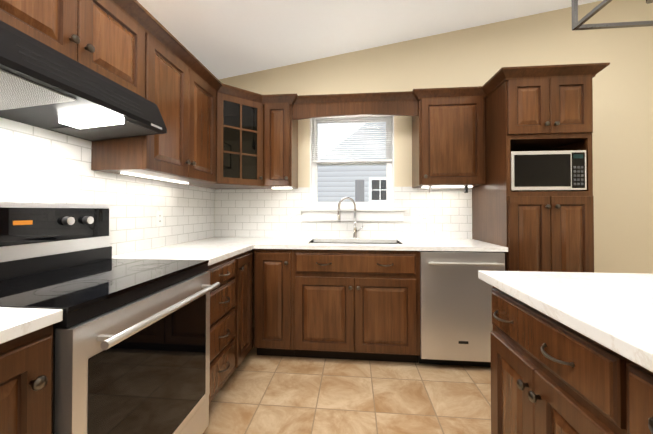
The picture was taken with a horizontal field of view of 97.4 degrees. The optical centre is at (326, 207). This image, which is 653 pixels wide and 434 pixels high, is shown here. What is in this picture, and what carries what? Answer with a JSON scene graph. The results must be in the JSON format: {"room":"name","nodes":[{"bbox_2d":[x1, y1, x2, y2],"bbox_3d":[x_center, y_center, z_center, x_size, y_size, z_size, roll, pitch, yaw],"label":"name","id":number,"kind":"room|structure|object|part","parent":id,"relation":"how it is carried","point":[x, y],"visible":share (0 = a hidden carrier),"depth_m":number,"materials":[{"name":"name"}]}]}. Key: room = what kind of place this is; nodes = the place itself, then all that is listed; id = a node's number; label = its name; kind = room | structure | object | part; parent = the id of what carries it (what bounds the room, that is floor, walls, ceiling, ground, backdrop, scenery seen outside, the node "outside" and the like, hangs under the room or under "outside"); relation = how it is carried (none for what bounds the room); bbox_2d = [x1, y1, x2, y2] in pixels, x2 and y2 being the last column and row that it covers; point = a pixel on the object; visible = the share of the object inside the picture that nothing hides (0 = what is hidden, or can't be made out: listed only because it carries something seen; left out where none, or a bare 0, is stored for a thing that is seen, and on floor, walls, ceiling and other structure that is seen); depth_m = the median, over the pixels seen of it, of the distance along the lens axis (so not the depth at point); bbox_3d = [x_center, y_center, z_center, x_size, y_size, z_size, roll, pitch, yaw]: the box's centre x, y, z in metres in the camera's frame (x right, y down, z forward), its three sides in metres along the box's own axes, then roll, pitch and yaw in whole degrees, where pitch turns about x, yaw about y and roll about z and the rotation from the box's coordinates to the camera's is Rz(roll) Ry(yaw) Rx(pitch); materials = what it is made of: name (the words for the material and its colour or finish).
{"room":"kitchen","nodes":[
{"label":"kitchen","id":0,"kind":"room"},
{"bbox_2d":[203,327,490,433],"bbox_3d":[1.152,1.240,-0.245,5.200,0.120,6.340,0,-1,5],"label":"floor","id":1,"kind":"structure","parent":0,"point":[260,394],"depth_m":1.81,"materials":[{"name":"tile"}]},
{"bbox_2d":[0,325,52,433],"bbox_3d":[-1.056,0.746,0.576,0.630,0.884,0.454,0,-1,5],"label":"base cabinet","id":2,"kind":"object","parent":1,"relation":"on","point":[26,378],"visible":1,"depth_m":0.69,"materials":[{"name":"brown wood"}]},
{"bbox_2d":[0,307,62,343],"bbox_3d":[-1.100,0.283,0.125,0.647,0.032,1.374,0,-1,5],"label":"countertop","id":3,"kind":"structure","parent":2,"relation":"on","point":[16,322],"depth_m":0.72,"materials":[{"name":"white stone"}]},
{"bbox_2d":[0,202,219,433],"bbox_3d":[-0.948,0.587,1.184,0.729,1.215,0.762,0,-1,5],"label":"range","id":4,"kind":"object","parent":1,"relation":"on","point":[131,346],"visible":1,"depth_m":1.11,"materials":[{"name":"silver metal"}]},
{"bbox_2d":[208,256,234,403],"bbox_3d":[-0.926,0.759,1.777,0.666,0.883,0.415,0,-1,5],"label":"base cabinet","id":5,"kind":"object","parent":1,"relation":"on","point":[222,330],"visible":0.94,"depth_m":1.74,"materials":[{"name":"brown wood"}]},
{"bbox_2d":[112,241,255,265],"bbox_3d":[-0.923,0.302,1.933,0.660,0.032,0.720,0,-1,5],"label":"countertop","id":6,"kind":"structure","parent":5,"relation":"on","point":[213,250],"depth_m":1.88,"materials":[{"name":"white stone"}]},
{"bbox_2d":[234,250,251,369],"bbox_3d":[-0.893,0.763,2.148,0.661,0.883,0.326,0,-1,5],"label":"base cabinet","id":7,"kind":"object","parent":1,"relation":"on","point":[243,305],"visible":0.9,"depth_m":2.07,"materials":[{"name":"brown wood"}]},
{"bbox_2d":[254,249,294,356],"bbox_3d":[-0.396,0.767,2.547,0.314,0.883,0.661,0,-1,5],"label":"base cabinet","id":8,"kind":"object","parent":1,"relation":"on","point":[273,302],"visible":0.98,"depth_m":2.25,"materials":[{"name":"brown wood"}]},
{"bbox_2d":[194,237,267,240],"bbox_3d":[-0.859,0.309,2.620,0.660,0.032,0.360,0,-1,5],"label":"countertop","id":9,"kind":"structure","parent":8,"relation":"on","point":[211,238],"depth_m":2.67,"materials":[{"name":"white stone"}]},
{"bbox_2d":[293,242,418,362],"bbox_3d":[0.240,0.766,2.485,0.961,0.883,0.666,0,-1,5],"label":"base cabinet","id":10,"kind":"object","parent":1,"relation":"on","point":[356,304],"visible":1,"depth_m":2.19,"materials":[{"name":"brown wood"}]},
{"bbox_2d":[256,237,507,251],"bbox_3d":[0.081,0.308,2.520,2.550,0.032,0.637,0,-1,5],"label":"countertop","id":11,"kind":"structure","parent":10,"relation":"on","point":[403,244],"depth_m":2.27,"materials":[{"name":"white stone"}]},
{"bbox_2d":[337,197,363,238],"bbox_3d":[0.233,0.093,2.723,0.256,0.400,0.136,0,-1,5],"label":"faucet","id":12,"kind":"object","parent":11,"relation":"on","point":[355,230],"visible":1,"depth_m":2.74,"materials":[{"name":"silver metal"}]},
{"bbox_2d":[314,242,396,243],"bbox_3d":[0.248,0.429,2.510,0.779,0.206,0.374,0,-1,5],"label":"sink","id":13,"kind":"object","parent":11,"relation":"in","point":[362,243],"visible":0.06,"depth_m":2.68,"materials":[{"name":"silver metal"}]},
{"bbox_2d":[416,251,419,362],"bbox_3d":[0.729,0.766,2.467,0.012,0.883,0.610,0,-1,5],"label":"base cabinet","id":14,"kind":"object","parent":1,"relation":"on","point":[418,304],"visible":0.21,"depth_m":2.17,"materials":[{"name":"brown wood"}]},
{"bbox_2d":[418,251,504,366],"bbox_3d":[1.029,0.769,2.391,0.597,0.876,0.685,0,-1,5],"label":"dishwasher","id":15,"kind":"object","parent":1,"relation":"on","point":[456,326],"visible":0.81,"depth_m":2.12,"materials":[{"name":"silver metal"}]},
{"bbox_2d":[472,77,593,272],"bbox_3d":[1.644,0.124,2.366,0.588,2.165,0.670,0,-1,5],"label":"tall cabinet","id":16,"kind":"object","parent":1,"relation":"on","point":[546,231],"visible":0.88,"depth_m":2.08,"materials":[{"name":"brown wood"}]},
{"bbox_2d":[510,150,586,190],"bbox_3d":[1.628,-0.267,2.278,0.509,0.292,0.403,0,-1,5],"label":"microwave","id":17,"kind":"object","parent":16,"relation":"in","point":[564,170],"visible":0.85,"depth_m":2.08,"materials":[{"name":"silver metal"}]},
{"bbox_2d":[491,286,652,433],"bbox_3d":[1.179,0.740,-0.086,1.276,0.883,2.550,0,-1,5],"label":"kitchen island","id":18,"kind":"object","parent":1,"relation":"on","point":[549,375],"visible":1,"depth_m":0.83,"materials":[{"name":"brown wood"}]},
{"bbox_2d":[478,270,652,371],"bbox_3d":[1.202,0.281,-0.084,1.308,0.036,2.610,0,-1,5],"label":"island countertop","id":19,"kind":"structure","parent":18,"relation":"on","point":[613,312],"depth_m":0.85,"materials":[{"name":"white stone"}]},
{"bbox_2d":[137,0,601,78],"bbox_3d":[1.146,-1.826,-0.273,5.440,0.969,6.460,0,-1,5],"label":"ceiling","id":20,"kind":"structure","parent":0,"point":[219,39],"depth_m":2.43,"materials":[{"name":"white paint"}]},
{"bbox_2d":[571,0,652,30],"bbox_3d":[1.303,-1.267,0.723,0.699,1.087,1.657,0,-1,5],"label":"pendant light","id":21,"kind":"object","parent":20,"relation":"hanging from","point":[578,25],"visible":1,"depth_m":1.14,"materials":[{"name":"silver metal"}]},
{"bbox_2d":[218,0,652,326],"bbox_3d":[1.439,-0.639,2.831,5.200,3.700,0.200,0,-1,5],"label":"wall","id":22,"kind":"structure","parent":0,"point":[622,133],"depth_m":2.67,"materials":[{"name":"beige paint"}]},
{"bbox_2d":[184,92,270,188],"bbox_3d":[-0.875,-0.576,2.638,0.625,0.760,0.615,0,-1,5],"label":"upper cabinet","id":23,"kind":"object","parent":22,"relation":"attached to","point":[239,143],"visible":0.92,"depth_m":2.46,"materials":[{"name":"brown wood"}]},
{"bbox_2d":[109,0,609,105],"bbox_3d":[0.448,-0.980,1.330,2.898,0.069,2.978,0,-1,5],"label":"crown molding","id":24,"kind":"structure","parent":23,"relation":"attached to","point":[140,15],"depth_m":2.15,"materials":[{"name":"brown wood"}]},
{"bbox_2d":[263,104,297,188],"bbox_3d":[-0.435,-0.569,2.727,0.264,0.772,0.355,0,-1,5],"label":"upper cabinet","id":25,"kind":"object","parent":22,"relation":"attached to","point":[280,148],"visible":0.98,"depth_m":2.59,"materials":[{"name":"brown wood"}]},
{"bbox_2d":[215,187,471,238],"bbox_3d":[0.115,0.045,2.844,2.544,0.501,0.006,0,-1,5],"label":"backsplash","id":26,"kind":"structure","parent":22,"relation":"attached to","point":[251,212],"depth_m":2.85,"materials":[{"name":"tile"}]},
{"bbox_2d":[300,115,405,220],"bbox_3d":[0.260,-0.407,2.912,1.027,1.073,0.235,0,-1,5],"label":"window","id":27,"kind":"structure","parent":22,"relation":"in","point":[387,204],"depth_m":2.87,"materials":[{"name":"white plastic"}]},
{"bbox_2d":[312,115,391,186],"bbox_3d":[0.249,-0.570,2.867,0.801,0.722,0.034,0,-1,5],"label":"window blinds","id":28,"kind":"object","parent":27,"relation":"attached to","point":[351,135],"visible":0.79,"depth_m":2.87,"materials":[{"name":"white plastic"}]},
{"bbox_3d":[0.254,0.068,2.838,1.027,0.122,0.095,0,-1,5],"label":"window sill apron","id":29,"kind":"part","parent":27,"relation":"part of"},
{"bbox_2d":[412,97,485,187],"bbox_3d":[1.089,-0.571,2.584,0.554,0.772,0.355,0,-1,5],"label":"upper cabinet","id":30,"kind":"object","parent":22,"relation":"attached to","point":[448,142],"visible":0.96,"depth_m":2.44,"materials":[{"name":"brown wood"}]},
{"bbox_2d":[292,101,417,119],"bbox_3d":[0.251,-0.882,2.627,1.119,0.149,0.124,0,-1,5],"label":"window valance","id":31,"kind":"object","parent":30,"relation":"attached to","point":[300,112],"visible":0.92,"depth_m":2.56,"materials":[{"name":"brown wood"}]},
{"bbox_2d":[429,185,467,192],"bbox_3d":[1.069,-0.164,2.525,0.320,0.064,0.040,0,-1,5],"label":"paper towel holder","id":32,"kind":"object","parent":30,"relation":"attached to","point":[465,190],"visible":1,"depth_m":2.52,"materials":[{"name":"silver metal"}]},
{"bbox_3d":[-1.502,-0.668,-0.036,0.120,3.700,6.460,0,-1,5],"label":"wall","id":33,"kind":"structure","parent":0,"visible":0},
{"bbox_2d":[0,117,214,255],"bbox_3d":[-1.302,-0.177,1.403,0.006,0.914,3.132,0,-1,5],"label":"wall","id":34,"kind":"structure","parent":33,"relation":"attached to","point":[39,165],"depth_m":1.62,"materials":[{"name":"tile"}]},
{"bbox_2d":[0,0,144,97],"bbox_3d":[-1.149,-0.764,1.175,0.355,0.413,0.760,0,-1,5],"label":"upper cabinet","id":35,"kind":"object","parent":34,"relation":"attached to","point":[105,38],"visible":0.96,"depth_m":1.21,"materials":[{"name":"brown wood"}]},
{"bbox_2d":[0,20,166,140],"bbox_3d":[-1.097,-0.456,1.175,0.434,0.200,0.744,0,-1,5],"label":"range hood","id":36,"kind":"object","parent":35,"relation":"attached to","point":[44,86],"visible":1,"depth_m":1.10,"materials":[{"name":"black metal"}]},
{"bbox_2d":[91,33,216,183],"bbox_3d":[-1.075,-0.578,1.951,0.355,0.770,0.798,0,-1,5],"label":"upper cabinet","id":37,"kind":"object","parent":34,"relation":"attached to","point":[183,98],"visible":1,"depth_m":1.77,"materials":[{"name":"brown wood"}]},
{"bbox_2d":[156,211,162,226],"bbox_3d":[-1.228,0.078,2.111,0.008,0.116,0.072,0,-1,5],"label":"electrical outlet plate","id":38,"kind":"object","parent":34,"relation":"attached to","point":[159,214],"depth_m":2.11,"materials":[{"name":"white plastic"}]},
{"label":"outside","id":39,"kind":"structure","parent":0,"visible":0},
{"bbox_2d":[318,122,385,201],"bbox_3d":[1.235,-1.746,7.080,22.000,12.000,1.600,0,-1,5],"label":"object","id":40,"kind":"structure","parent":39,"point":[338,173],"depth_m":6.42,"materials":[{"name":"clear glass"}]}
]}

